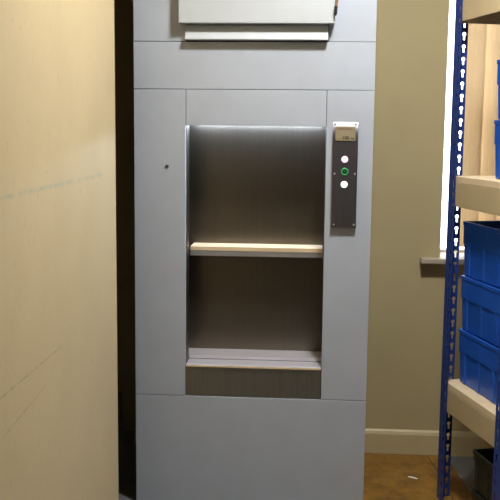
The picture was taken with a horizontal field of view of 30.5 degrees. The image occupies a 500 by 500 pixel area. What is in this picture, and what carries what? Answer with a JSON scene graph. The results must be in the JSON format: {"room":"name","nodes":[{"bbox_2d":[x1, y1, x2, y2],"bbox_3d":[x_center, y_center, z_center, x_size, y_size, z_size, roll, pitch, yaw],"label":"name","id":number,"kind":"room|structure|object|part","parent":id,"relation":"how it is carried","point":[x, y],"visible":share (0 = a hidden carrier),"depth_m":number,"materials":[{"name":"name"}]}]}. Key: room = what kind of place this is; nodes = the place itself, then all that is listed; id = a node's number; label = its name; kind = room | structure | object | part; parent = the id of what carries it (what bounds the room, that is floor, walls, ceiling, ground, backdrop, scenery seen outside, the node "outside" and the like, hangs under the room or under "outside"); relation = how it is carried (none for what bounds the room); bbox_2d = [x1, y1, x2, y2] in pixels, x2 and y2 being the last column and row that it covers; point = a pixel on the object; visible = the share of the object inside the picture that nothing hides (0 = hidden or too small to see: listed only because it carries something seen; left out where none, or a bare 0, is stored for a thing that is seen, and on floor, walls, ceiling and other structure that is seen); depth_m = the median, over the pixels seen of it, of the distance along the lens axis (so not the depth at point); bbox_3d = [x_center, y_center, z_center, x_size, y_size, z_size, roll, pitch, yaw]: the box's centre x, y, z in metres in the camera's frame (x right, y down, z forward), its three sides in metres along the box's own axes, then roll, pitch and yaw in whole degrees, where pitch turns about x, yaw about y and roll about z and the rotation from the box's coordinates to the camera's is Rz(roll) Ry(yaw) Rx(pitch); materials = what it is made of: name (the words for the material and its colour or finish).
{"room":"storage room","nodes":[
{"label":"storage room","id":0,"kind":"room"},
{"bbox_2d":[0,0,118,499],"bbox_3d":[-0.744,-0.083,0.952,0.140,3.000,5.000,1,8,4],"label":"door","id":1,"kind":"structure","parent":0,"point":[59,385],"depth_m":2.66,"materials":[{"name":"beige paint"}]},
{"bbox_2d":[114,0,133,430],"bbox_3d":[-1.398,-0.220,1.940,1.340,3.000,6.900,1,8,4],"label":"wall","id":2,"kind":"structure","parent":0,"point":[122,27],"depth_m":4.64,"materials":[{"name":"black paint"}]},
{"bbox_2d":[118,392,474,499],"bbox_3d":[0.259,1.355,1.980,4.700,0.100,7.000,1,8,4],"label":"floor","id":3,"kind":"structure","parent":0,"point":[464,466],"depth_m":4.27,"materials":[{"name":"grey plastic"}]},
{"bbox_2d":[133,0,376,499],"bbox_3d":[0.030,-0.210,3.954,0.942,2.476,0.732,1,8,4],"label":"dumbwaiter","id":4,"kind":"object","parent":3,"relation":"on","point":[254,119],"visible":1,"depth_m":3.73,"materials":[{"name":"grey paint"}]},
{"bbox_3d":[-0.349,-1.110,3.549,0.206,0.592,0.020,1,8,4],"label":"panel","id":5,"kind":"part","parent":4,"relation":"part of","materials":[{"name":"grey paint"}]},
{"bbox_3d":[-0.361,-0.020,3.693,0.206,1.236,0.020,1,8,4],"label":"panel","id":6,"kind":"part","parent":4,"relation":"part of","materials":[{"name":"grey paint"}]},
{"bbox_3d":[-0.003,0.829,3.779,0.942,0.460,0.020,1,8,4],"label":"panel","id":7,"kind":"part","parent":4,"relation":"part of","materials":[{"name":"grey paint"}]},
{"bbox_3d":[0.016,0.468,3.766,0.550,0.008,0.093,1,8,4],"label":"landing sill","id":8,"kind":"part","parent":4,"relation":"part of","materials":[{"name":"metal"}]},
{"bbox_3d":[0.013,0.538,3.743,0.550,0.123,0.020,1,8,4],"label":"kick plate","id":9,"kind":"part","parent":4,"relation":"part of","materials":[{"name":"metal"}]},
{"bbox_3d":[0.014,-0.718,3.575,0.942,0.181,0.020,1,8,4],"label":"band panel","id":10,"kind":"part","parent":4,"relation":"part of","materials":[{"name":"grey paint"}]},
{"bbox_2d":[190,243,322,252],"bbox_3d":[0.029,-0.010,3.818,0.545,0.018,0.119,1,8,4],"label":"shelf","id":11,"kind":"object","parent":4,"relation":"attached to","point":[194,247],"depth_m":3.77,"materials":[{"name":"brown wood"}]},
{"bbox_3d":[0.024,-0.557,3.595,0.550,0.139,0.020,1,8,4],"label":"header panel","id":12,"kind":"part","parent":4,"relation":"part of","materials":[{"name":"grey paint"}]},
{"bbox_3d":[0.028,-1.102,3.488,0.597,0.470,0.042,1,8,4],"label":"door","id":13,"kind":"part","parent":4,"relation":"part of","materials":[{"name":"grey paint"}]},
{"bbox_2d":[334,0,337,15],"bbox_3d":[0.328,-1.118,3.431,0.017,0.470,0.014,1,8,4],"label":"pull cord","id":14,"kind":"object","parent":4,"relation":"hanging from","point":[336,1],"visible":1,"depth_m":3.45,"materials":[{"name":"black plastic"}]},
{"bbox_3d":[0.370,-0.293,3.586,0.097,0.412,0.018,1,8,4],"label":"control panel","id":15,"kind":"part","parent":4,"relation":"part of","materials":[{"name":"metal"}]},
{"bbox_3d":[0.385,-0.006,3.642,0.182,1.236,0.020,1,8,4],"label":"panel","id":16,"kind":"part","parent":4,"relation":"part of","materials":[{"name":"grey paint"}]},
{"bbox_3d":[0.397,-1.096,3.498,0.182,0.592,0.020,1,8,4],"label":"panel","id":17,"kind":"part","parent":4,"relation":"part of","materials":[{"name":"grey paint"}]},
{"bbox_2d":[363,453,452,499],"bbox_3d":[0.670,1.076,3.731,0.472,0.004,1.394,1,8,4],"label":"board","id":18,"kind":"object","parent":3,"relation":"on","point":[386,477],"visible":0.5,"depth_m":4.11,"materials":[{"name":"brown wood"}]},
{"bbox_2d":[427,455,471,499],"bbox_3d":[0.901,1.081,3.715,0.104,0.004,1.409,0,8,-1],"label":"board","id":19,"kind":"object","parent":3,"relation":"on","point":[458,490],"visible":0.75,"depth_m":4.05,"materials":[{"name":"brown wood"}]},
{"bbox_2d":[437,0,499,499],"bbox_3d":[1.332,-0.002,3.578,0.959,2.194,0.572,-1,8,-11],"label":"shelving rack","id":20,"kind":"object","parent":3,"relation":"on","point":[477,193],"visible":1,"depth_m":3.67,"materials":[{"name":"blue metal"}]},
{"bbox_2d":[459,328,499,405],"bbox_3d":[1.039,0.457,3.650,0.292,0.222,0.390,-1,8,-11],"label":"crate","id":21,"kind":"object","parent":20,"relation":"on","point":[478,357],"visible":0.84,"depth_m":3.62,"materials":[{"name":"blue plastic"}]},
{"bbox_2d":[461,275,499,346],"bbox_3d":[1.041,0.236,3.621,0.292,0.222,0.390,-1,8,-11],"label":"crate","id":22,"kind":"object","parent":21,"relation":"on","point":[480,300],"visible":0.97,"depth_m":3.59,"materials":[{"name":"blue plastic"}]},
{"bbox_2d":[463,221,499,287],"bbox_3d":[1.044,0.015,3.591,0.292,0.222,0.390,-1,8,-11],"label":"crate","id":23,"kind":"object","parent":22,"relation":"on","point":[481,239],"visible":1,"depth_m":3.58,"materials":[{"name":"blue plastic"}]},
{"bbox_2d":[494,120,499,178],"bbox_3d":[1.139,-0.366,3.385,0.390,0.222,0.292,-1,8,-11],"label":"crate","id":24,"kind":"object","parent":20,"relation":"on","point":[496,122],"visible":1,"depth_m":3.45,"materials":[{"name":"blue plastic"}]},
{"bbox_2d":[495,145,499,178],"bbox_3d":[1.139,-0.362,3.386,0.378,0.214,0.280,-1,8,-11],"label":"tub","id":25,"kind":"object","parent":24,"relation":"in","point":[497,147],"depth_m":3.46,"materials":[{"name":"blue plastic"}]},
{"bbox_2d":[497,60,499,119],"bbox_3d":[1.141,-0.588,3.356,0.390,0.222,0.292,-1,8,-11],"label":"crate","id":26,"kind":"object","parent":24,"relation":"on","point":[498,61],"visible":1,"depth_m":3.43,"materials":[{"name":"blue plastic"}]},
{"bbox_2d":[498,85,499,119],"bbox_3d":[1.141,-0.584,3.357,0.378,0.214,0.280,-1,8,-11],"label":"tub","id":27,"kind":"object","parent":26,"relation":"in","point":[498,85],"depth_m":3.44,"materials":[{"name":"blue plastic"}]},
{"bbox_2d":[471,488,485,499],"bbox_3d":[1.069,1.029,3.520,0.370,0.160,0.254,-1,8,-11],"label":"crate","id":28,"kind":"object","parent":3,"relation":"on","point":[475,495],"visible":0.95,"depth_m":3.56,"materials":[{"name":"plastic"}]},
{"bbox_2d":[473,448,496,499],"bbox_3d":[1.070,0.870,3.499,0.370,0.160,0.254,-1,8,-11],"label":"crate","id":29,"kind":"object","parent":28,"relation":"on","point":[483,458],"visible":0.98,"depth_m":3.51,"materials":[{"name":"plastic"}]},
{"bbox_2d":[131,0,494,443],"bbox_3d":[1.126,-0.508,4.321,3.360,3.000,0.200,1,8,4],"label":"wall","id":30,"kind":"structure","parent":0,"point":[406,310],"depth_m":4.30,"materials":[{"name":"beige paint"}]},
{"bbox_2d":[365,428,493,456],"bbox_3d":[1.607,0.944,4.367,2.150,0.119,0.018,1,8,4],"label":"baseboard","id":31,"kind":"structure","parent":30,"relation":"attached to","point":[385,441],"depth_m":4.41,"materials":[{"name":"paint"}]},
{"bbox_2d":[420,252,463,264],"bbox_3d":[1.574,0.051,4.332,1.545,0.026,0.257,1,8,4],"label":"window sill","id":32,"kind":"structure","parent":30,"relation":"attached to","point":[442,259],"depth_m":4.26,"materials":[{"name":"paint"}]},
{"bbox_2d":[440,248,463,251],"bbox_3d":[1.589,-0.671,4.398,1.472,1.588,0.060,1,8,4],"label":"window","id":33,"kind":"structure","parent":30,"relation":"in","point":[441,249],"depth_m":4.50,"materials":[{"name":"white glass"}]},
{"bbox_2d":[459,24,499,246],"bbox_3d":[1.611,-0.668,4.256,1.270,1.345,0.050,1,8,4],"label":"vertical blind","id":34,"kind":"object","parent":30,"relation":"attached to","point":[483,49],"visible":0.43,"depth_m":4.30,"materials":[{"name":"fabric"}]}
]}

